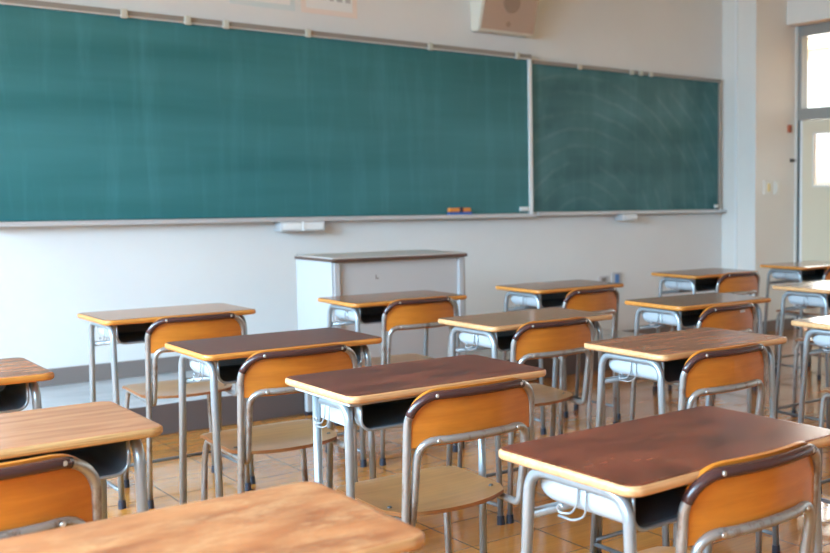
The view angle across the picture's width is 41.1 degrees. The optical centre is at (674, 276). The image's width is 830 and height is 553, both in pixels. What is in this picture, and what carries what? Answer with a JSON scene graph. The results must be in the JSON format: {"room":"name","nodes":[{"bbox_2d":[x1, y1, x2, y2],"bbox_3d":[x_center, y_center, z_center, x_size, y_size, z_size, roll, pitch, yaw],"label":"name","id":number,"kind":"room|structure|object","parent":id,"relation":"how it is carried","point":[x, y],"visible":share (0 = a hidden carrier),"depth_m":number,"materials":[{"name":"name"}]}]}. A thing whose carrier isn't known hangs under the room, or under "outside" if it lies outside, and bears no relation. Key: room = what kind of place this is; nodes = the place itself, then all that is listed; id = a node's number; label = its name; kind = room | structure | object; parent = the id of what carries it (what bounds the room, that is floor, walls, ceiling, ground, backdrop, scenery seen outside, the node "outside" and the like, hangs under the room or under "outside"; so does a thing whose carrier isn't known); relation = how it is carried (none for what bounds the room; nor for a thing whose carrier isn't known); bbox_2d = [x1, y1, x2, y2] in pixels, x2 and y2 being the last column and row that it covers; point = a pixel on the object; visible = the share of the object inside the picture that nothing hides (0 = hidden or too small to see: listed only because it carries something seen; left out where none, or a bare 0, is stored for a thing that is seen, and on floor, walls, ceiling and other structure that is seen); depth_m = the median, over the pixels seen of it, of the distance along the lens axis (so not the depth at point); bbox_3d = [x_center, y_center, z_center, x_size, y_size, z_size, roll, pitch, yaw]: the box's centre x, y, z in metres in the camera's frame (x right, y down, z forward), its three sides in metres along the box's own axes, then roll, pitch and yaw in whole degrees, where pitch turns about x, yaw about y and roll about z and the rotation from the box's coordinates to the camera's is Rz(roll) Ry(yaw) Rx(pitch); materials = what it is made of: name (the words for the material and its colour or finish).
{"room":"classroom","nodes":[
{"label":"classroom","id":0,"kind":"room"},
{"bbox_2d":[0,0,721,368],"bbox_3d":[-2.641,-0.897,7.037,9.760,3.250,0.150,-4,6,-43],"label":"wall","id":1,"kind":"structure","parent":0,"point":[50,275],"depth_m":7.48,"materials":[{"name":"paint"}]},
{"bbox_2d":[29,356,192,387],"bbox_3d":[-4.297,0.637,5.478,4.650,0.100,0.018,-4,6,-43],"label":"baseboard","id":2,"kind":"structure","parent":1,"relation":"attached to","point":[134,368],"depth_m":6.30,"materials":[{"name":"grey"}]},
{"bbox_2d":[230,0,294,10],"bbox_3d":[-2.673,-1.905,6.821,0.427,0.308,0.007,-4,6,-43],"label":"paper sheet","id":3,"kind":"object","parent":1,"relation":"attached to","point":[289,5],"visible":1,"depth_m":6.86,"materials":[{"name":"white paper"}]},
{"bbox_2d":[0,0,535,231],"bbox_3d":[-2.464,-0.972,7.011,3.709,1.333,0.122,-4,6,-43],"label":"blackboard","id":4,"kind":"object","parent":1,"relation":"attached to","point":[107,117],"depth_m":6.75,"materials":[{"name":"teal"}]},
{"bbox_2d":[120,8,127,18],"bbox_3d":[-3.248,-1.554,6.205,0.038,0.055,0.022,-4,6,-43],"label":"clip","id":5,"kind":"object","parent":4,"relation":"attached to","point":[124,12],"visible":1,"depth_m":6.20,"materials":[{"name":"beige plastic"}]},
{"bbox_2d":[184,16,190,24],"bbox_3d":[-2.986,-1.573,6.451,0.038,0.055,0.022,-4,6,-43],"label":"clip","id":6,"kind":"object","parent":4,"relation":"attached to","point":[187,19],"visible":1,"depth_m":6.44,"materials":[{"name":"beige plastic"}]},
{"bbox_2d":[223,20,228,28],"bbox_3d":[-2.818,-1.586,6.608,0.038,0.055,0.022,-4,6,-43],"label":"clip","id":7,"kind":"object","parent":4,"relation":"attached to","point":[225,22],"visible":1,"depth_m":6.60,"materials":[{"name":"beige plastic"}]},
{"bbox_2d":[0,213,535,226],"bbox_3d":[-2.472,-0.387,7.064,3.707,0.027,0.100,-4,6,-43],"label":"chalk tray","id":8,"kind":"object","parent":4,"relation":"on","point":[236,217],"depth_m":6.66,"materials":[{"name":"silver metal"}]},
{"bbox_2d":[305,29,310,37],"bbox_3d":[-2.428,-1.615,6.973,0.038,0.055,0.022,-4,6,-43],"label":"clip","id":9,"kind":"object","parent":4,"relation":"attached to","point":[307,31],"visible":1,"depth_m":6.96,"materials":[{"name":"beige plastic"}]},
{"bbox_2d":[428,42,432,50],"bbox_3d":[-1.762,-1.664,7.598,0.038,0.055,0.022,-4,6,-43],"label":"clip","id":10,"kind":"object","parent":4,"relation":"attached to","point":[430,45],"visible":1,"depth_m":7.59,"materials":[{"name":"beige plastic"}]},
{"bbox_2d":[515,52,519,59],"bbox_3d":[-1.208,-1.706,8.117,0.038,0.055,0.022,-4,6,-43],"label":"clip","id":11,"kind":"object","parent":4,"relation":"attached to","point":[517,54],"visible":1,"depth_m":8.11,"materials":[{"name":"beige plastic"}]},
{"bbox_2d":[519,207,528,210],"bbox_3d":[-1.177,-0.530,8.265,0.085,0.035,0.022,-4,6,-43],"label":"label","id":12,"kind":"object","parent":4,"relation":"attached to","point":[520,208],"visible":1,"depth_m":8.25,"materials":[{"name":"white"}]},
{"bbox_2d":[301,0,356,18],"bbox_3d":[-2.342,-1.929,7.131,0.400,0.308,0.007,-4,6,-43],"label":"paper sheet","id":13,"kind":"object","parent":1,"relation":"attached to","point":[340,8],"visible":1,"depth_m":7.15,"materials":[{"name":"beige paper"}]},
{"bbox_2d":[21,328,645,435],"bbox_3d":[-3.009,0.728,6.014,7.250,0.169,1.014,-4,6,-43],"label":"raised platform","id":14,"kind":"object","parent":1,"relation":"attached to","point":[165,413],"depth_m":5.92,"materials":[{"name":"grey"}]},
{"bbox_2d":[470,0,538,37],"bbox_3d":[-1.268,-2.060,7.970,0.500,0.420,0.246,-4,6,-43],"label":"wall speaker","id":15,"kind":"object","parent":1,"relation":"attached to","point":[515,18],"visible":1,"depth_m":7.93,"materials":[{"name":"beige plastic"}]},
{"bbox_2d":[598,276,608,281],"bbox_3d":[-0.599,0.026,8.922,0.110,0.060,0.013,-4,6,-43],"label":"wall outlet","id":16,"kind":"object","parent":1,"relation":"attached to","point":[600,278],"visible":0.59,"depth_m":8.91,"materials":[{"name":"grey plastic"}]},
{"bbox_2d":[611,272,621,282],"bbox_3d":[-0.492,0.029,9.021,0.110,0.130,0.016,-4,6,-43],"label":"wall outlet","id":17,"kind":"object","parent":1,"relation":"attached to","point":[616,277],"visible":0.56,"depth_m":9.01,"materials":[{"name":"grey plastic"}]},
{"bbox_2d":[615,274,618,282],"bbox_3d":[-0.488,0.021,9.016,0.044,0.085,0.004,-4,6,-43],"label":"socket","id":18,"kind":"object","parent":17,"relation":"attached to","point":[616,275],"depth_m":9.01,"materials":[{"name":"blue plastic"}]},
{"bbox_2d":[532,60,726,219],"bbox_3d":[-0.315,-1.125,9.030,2.155,1.277,0.117,-4,6,-43],"label":"blackboard","id":19,"kind":"object","parent":1,"relation":"attached to","point":[606,140],"depth_m":8.95,"materials":[{"name":"teal"}]},
{"bbox_2d":[536,209,726,215],"bbox_3d":[-0.323,-0.556,9.084,2.155,0.026,0.090,-4,6,-43],"label":"chalk tray","id":20,"kind":"object","parent":19,"relation":"on","point":[540,211],"depth_m":8.88,"materials":[{"name":"silver metal"}]},
{"bbox_2d":[623,326,692,333],"bbox_3d":[-0.128,0.495,9.398,1.595,0.100,0.018,-4,6,-43],"label":"baseboard","id":21,"kind":"structure","parent":1,"relation":"attached to","point":[662,329],"depth_m":9.34,"materials":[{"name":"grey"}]},
{"bbox_2d":[722,0,795,321],"bbox_3d":[0.797,-1.122,9.865,0.565,3.250,0.426,-4,6,-43],"label":"pillar","id":22,"kind":"structure","parent":1,"relation":"attached to","point":[766,43],"depth_m":9.67,"materials":[{"name":"paint"}]},
{"bbox_2d":[757,318,794,332],"bbox_3d":[0.797,0.448,9.961,0.563,0.105,0.426,-4,6,-43],"label":"baseboard","id":23,"kind":"structure","parent":1,"relation":"attached to","point":[771,325],"depth_m":9.81,"materials":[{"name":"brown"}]},
{"bbox_2d":[107,328,829,552],"bbox_3d":[2.122,0.978,4.586,13.150,0.120,10.446,-4,6,-43],"label":"floor","id":24,"kind":"structure","parent":0,"point":[552,533],"depth_m":4.89,"materials":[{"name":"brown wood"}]},
{"bbox_2d":[0,357,53,412],"bbox_3d":[-2.111,0.663,2.940,0.614,0.777,0.421,-4,6,-43],"label":"school desk","id":25,"kind":"object","parent":24,"relation":"on","point":[17,374],"visible":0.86,"depth_m":2.99,"materials":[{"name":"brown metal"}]},
{"bbox_2d":[0,454,101,538],"bbox_3d":[-1.402,0.722,2.091,0.421,0.788,0.516,-4,6,-43],"label":"chair","id":26,"kind":"object","parent":24,"relation":"on","point":[52,491],"visible":0.91,"depth_m":1.97,"materials":[{"name":"wood"}]},
{"bbox_2d":[0,401,162,519],"bbox_3d":[-1.466,0.716,2.250,0.614,0.777,0.421,-4,6,-43],"label":"school desk","id":27,"kind":"object","parent":24,"relation":"on","point":[101,434],"visible":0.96,"depth_m":2.29,"materials":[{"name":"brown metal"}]},
{"bbox_2d":[77,303,255,509],"bbox_3d":[-2.189,0.536,4.572,0.614,0.777,0.421,-4,6,-44],"label":"school desk","id":28,"kind":"object","parent":24,"relation":"on","point":[126,326],"visible":0.62,"depth_m":4.46,"materials":[{"name":"beige laminate"}]},
{"bbox_2d":[122,312,251,508],"bbox_3d":[-2.103,0.534,4.514,0.421,0.788,0.516,-4,6,-41],"label":"chair","id":29,"kind":"object","parent":24,"relation":"on","point":[163,330],"visible":0.69,"depth_m":4.32,"materials":[{"name":"wood"}]},
{"bbox_2d":[0,482,424,552],"bbox_3d":[-0.725,0.771,1.530,0.614,0.777,0.421,-4,6,-43],"label":"school desk","id":30,"kind":"object","parent":24,"relation":"on","point":[299,517],"visible":1,"depth_m":1.57,"materials":[{"name":"brown wood"}]},
{"bbox_2d":[165,327,381,504],"bbox_3d":[-1.381,0.605,3.669,0.614,0.777,0.421,-4,6,-43],"label":"school desk","id":31,"kind":"object","parent":24,"relation":"on","point":[221,359],"visible":0.66,"depth_m":3.58,"materials":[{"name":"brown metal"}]},
{"bbox_2d":[200,343,357,500],"bbox_3d":[-1.345,0.606,3.582,0.421,0.788,0.516,-4,6,-41],"label":"chair","id":32,"kind":"object","parent":24,"relation":"on","point":[265,372],"visible":0.81,"depth_m":3.41,"materials":[{"name":"wood"}]},
{"bbox_2d":[294,249,466,425],"bbox_3d":[-1.719,0.328,6.228,0.853,0.930,0.494,-4,6,-43],"label":"podium","id":33,"kind":"object","parent":24,"relation":"on","point":[351,273],"visible":0.47,"depth_m":6.03,"materials":[{"name":"grey"}]},
{"bbox_2d":[318,290,466,466],"bbox_3d":[-1.391,0.484,5.224,0.614,0.777,0.421,-4,6,-43],"label":"school desk","id":34,"kind":"object","parent":24,"relation":"on","point":[359,309],"visible":0.42,"depth_m":5.12,"materials":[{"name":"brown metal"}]},
{"bbox_2d":[344,296,457,465],"bbox_3d":[-1.346,0.480,5.194,0.421,0.788,0.516,-4,6,-42],"label":"chair","id":35,"kind":"object","parent":24,"relation":"on","point":[425,312],"visible":0.63,"depth_m":4.97,"materials":[{"name":"wood"}]},
{"bbox_2d":[285,355,545,552],"bbox_3d":[-0.719,0.657,2.986,0.614,0.776,0.414,-4,6,-43],"label":"school desk","id":36,"kind":"object","parent":24,"relation":"on","point":[378,397],"visible":0.66,"depth_m":2.85,"materials":[{"name":"red laminate"}]},
{"bbox_2d":[335,377,534,552],"bbox_3d":[-0.665,0.656,2.924,0.421,0.788,0.516,-4,6,-43],"label":"chair","id":37,"kind":"object","parent":24,"relation":"on","point":[474,411],"visible":0.81,"depth_m":2.78,"materials":[{"name":"wood"}]},
{"bbox_2d":[438,307,612,524],"bbox_3d":[-0.609,0.550,4.362,0.614,0.777,0.421,-4,6,-44],"label":"school desk","id":38,"kind":"object","parent":24,"relation":"on","point":[493,331],"visible":0.56,"depth_m":4.25,"materials":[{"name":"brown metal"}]},
{"bbox_2d":[457,317,594,523],"bbox_3d":[-0.605,0.547,4.319,0.421,0.788,0.516,-4,6,-41],"label":"chair","id":39,"kind":"object","parent":24,"relation":"on","point":[542,339],"visible":0.48,"depth_m":4.14,"materials":[{"name":"wood"}]},
{"bbox_2d":[496,279,623,434],"bbox_3d":[-0.636,0.431,5.891,0.614,0.777,0.421,-4,6,-44],"label":"school desk","id":40,"kind":"object","parent":24,"relation":"on","point":[538,295],"visible":0.46,"depth_m":5.78,"materials":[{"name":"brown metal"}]},
{"bbox_2d":[516,286,618,434],"bbox_3d":[-0.579,0.439,5.707,0.516,0.788,0.421,4,6,43],"label":"chair","id":41,"kind":"object","parent":24,"relation":"on","point":[605,299],"visible":0.51,"depth_m":5.53,"materials":[{"name":"wood"}]},
{"bbox_2d":[499,406,829,552],"bbox_3d":[0.001,0.720,2.181,0.614,0.777,0.421,-4,6,-44],"label":"school desk","id":42,"kind":"object","parent":24,"relation":"on","point":[636,474],"visible":0.63,"depth_m":2.06,"materials":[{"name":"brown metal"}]},
{"bbox_2d":[596,342,767,552],"bbox_3d":[0.034,0.604,3.582,0.421,0.788,0.516,-4,6,-42],"label":"chair","id":43,"kind":"object","parent":24,"relation":"on","point":[711,371],"visible":0.56,"depth_m":3.36,"materials":[{"name":"wood"}]},
{"bbox_2d":[584,327,786,552],"bbox_3d":[0.044,0.605,3.657,0.614,0.777,0.421,-4,6,-43],"label":"school desk","id":44,"kind":"object","parent":24,"relation":"on","point":[662,357],"visible":0.68,"depth_m":3.55,"materials":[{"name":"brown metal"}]},
{"bbox_2d":[630,302,755,419],"bbox_3d":[0.095,0.503,4.875,0.516,0.788,0.421,4,6,44],"label":"chair","id":45,"kind":"object","parent":24,"relation":"on","point":[737,316],"visible":0.46,"depth_m":4.70,"materials":[{"name":"wood"}]},
{"bbox_2d":[625,292,770,418],"bbox_3d":[0.116,0.494,5.072,0.614,0.777,0.421,-4,6,-42],"label":"school desk","id":46,"kind":"object","parent":24,"relation":"on","point":[684,311],"visible":0.56,"depth_m":4.96,"materials":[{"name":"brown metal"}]},
{"bbox_2d":[651,268,757,398],"bbox_3d":[0.201,0.355,6.855,0.614,0.777,0.421,-4,6,-45],"label":"school desk","id":47,"kind":"object","parent":24,"relation":"on","point":[693,280],"visible":0.48,"depth_m":6.73,"materials":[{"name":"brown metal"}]},
{"bbox_2d":[668,271,759,397],"bbox_3d":[0.272,0.350,6.826,0.421,0.788,0.516,-4,6,-43],"label":"chair","id":48,"kind":"object","parent":24,"relation":"on","point":[747,282],"visible":0.46,"depth_m":6.62,"materials":[{"name":"wood"}]},
{"bbox_2d":[637,441,820,552],"bbox_3d":[0.017,0.713,2.188,0.421,0.788,0.516,-4,6,-43],"label":"chair","id":49,"kind":"object","parent":24,"relation":"on","point":[735,497],"visible":1,"depth_m":1.96,"materials":[{"name":"wood"}]},
{"bbox_2d":[734,0,737,268],"bbox_3d":[0.570,-1.108,9.682,0.017,3.250,0.028,-4,6,-43],"label":"trim","id":50,"kind":"structure","parent":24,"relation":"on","point":[736,1],"depth_m":9.66,"materials":[{"name":"white"}]},
{"bbox_2d":[760,261,829,374],"bbox_3d":[0.963,0.296,7.598,0.614,0.777,0.421,-4,6,-43],"label":"school desk","id":51,"kind":"object","parent":24,"relation":"on","point":[805,271],"visible":0.69,"depth_m":7.46,"materials":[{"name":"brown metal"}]},
{"bbox_2d":[772,280,829,428],"bbox_3d":[0.890,0.430,5.874,0.614,0.777,0.421,-4,6,-43],"label":"school desk","id":52,"kind":"object","parent":24,"relation":"on","point":[815,294],"visible":0.93,"depth_m":5.71,"materials":[{"name":"silver metal"}]},
{"bbox_2d":[775,267,829,379],"bbox_3d":[1.028,0.298,7.480,0.421,0.788,0.516,-4,6,-43],"label":"chair","id":53,"kind":"object","parent":24,"relation":"on","point":[808,313],"visible":0.62,"depth_m":7.42,"materials":[{"name":"metal"}]},
{"bbox_2d":[791,336,824,416],"bbox_3d":[0.988,0.416,5.979,0.421,0.788,0.516,-4,6,-43],"label":"chair","id":54,"kind":"object","parent":24,"relation":"on","point":[801,340],"visible":0.61,"depth_m":6.03,"materials":[{"name":"metal"}]},
{"bbox_2d":[791,315,829,503],"bbox_3d":[0.815,0.556,4.271,0.614,0.777,0.421,-4,6,-43],"label":"school desk","id":55,"kind":"object","parent":24,"relation":"on","point":[820,325],"visible":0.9,"depth_m":4.16,"materials":[{"name":"brown wood"}]},
{"bbox_2d":[819,387,829,493],"bbox_3d":[0.915,0.538,4.412,0.421,0.788,0.516,-4,6,-43],"label":"chair","id":56,"kind":"object","parent":24,"relation":"on","point":[826,390],"visible":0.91,"depth_m":4.46,"materials":[{"name":"metal"}]},
{"bbox_2d":[788,125,791,132],"bbox_3d":[1.082,-1.379,9.804,0.045,0.070,0.024,-4,6,-43],"label":"wall switch","id":57,"kind":"object","parent":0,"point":[789,126],"depth_m":9.79,"materials":[{"name":"brown plastic"}]},
{"bbox_2d":[787,0,829,328],"bbox_3d":[4.303,-0.868,6.551,0.290,3.250,10.120,-4,6,-43],"label":"wall","id":58,"kind":"structure","parent":0,"point":[799,12],"depth_m":9.54,"materials":[{"name":"paint"}]},
{"bbox_2d":[763,181,770,193],"bbox_3d":[0.853,-0.816,9.635,0.090,0.124,0.020,-4,6,-43],"label":"light switch","id":59,"kind":"object","parent":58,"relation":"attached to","point":[766,184],"visible":1,"depth_m":9.63,"materials":[{"name":"white plastic"}]},
{"bbox_2d":[774,181,779,194],"bbox_3d":[0.956,-0.821,9.730,0.080,0.124,0.022,-4,6,-43],"label":"light switch","id":60,"kind":"object","parent":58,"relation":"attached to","point":[776,183],"visible":1,"depth_m":9.72,"materials":[{"name":"white plastic"}]},
{"bbox_2d":[793,26,798,328],"bbox_3d":[1.172,-0.919,9.924,0.080,2.835,0.025,-4,6,-43],"label":"trim","id":61,"kind":"structure","parent":58,"relation":"attached to","point":[797,27],"depth_m":9.87,"materials":[{"name":"white"}]},
{"bbox_2d":[797,121,799,328],"bbox_3d":[1.194,-0.484,9.948,0.062,1.963,0.017,-4,6,-43],"label":"trim","id":62,"kind":"structure","parent":58,"relation":"attached to","point":[798,121],"depth_m":9.90,"materials":[{"name":"grey metal"}]},
{"bbox_2d":[798,22,829,120],"bbox_3d":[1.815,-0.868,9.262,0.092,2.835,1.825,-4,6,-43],"label":"window","id":63,"kind":"structure","parent":58,"relation":"in","point":[820,29],"depth_m":9.78,"materials":[{"name":"grey"}]},
{"bbox_2d":[798,119,829,328],"bbox_3d":[1.506,-0.462,9.606,0.045,1.952,0.905,-4,6,-43],"label":"door","id":64,"kind":"structure","parent":58,"relation":"in","point":[814,200],"depth_m":9.79,"materials":[{"name":"beige paint"}]},
{"bbox_2d":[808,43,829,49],"bbox_3d":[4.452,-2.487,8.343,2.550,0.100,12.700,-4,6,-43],"label":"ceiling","id":65,"kind":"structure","parent":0,"point":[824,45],"depth_m":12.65,"materials":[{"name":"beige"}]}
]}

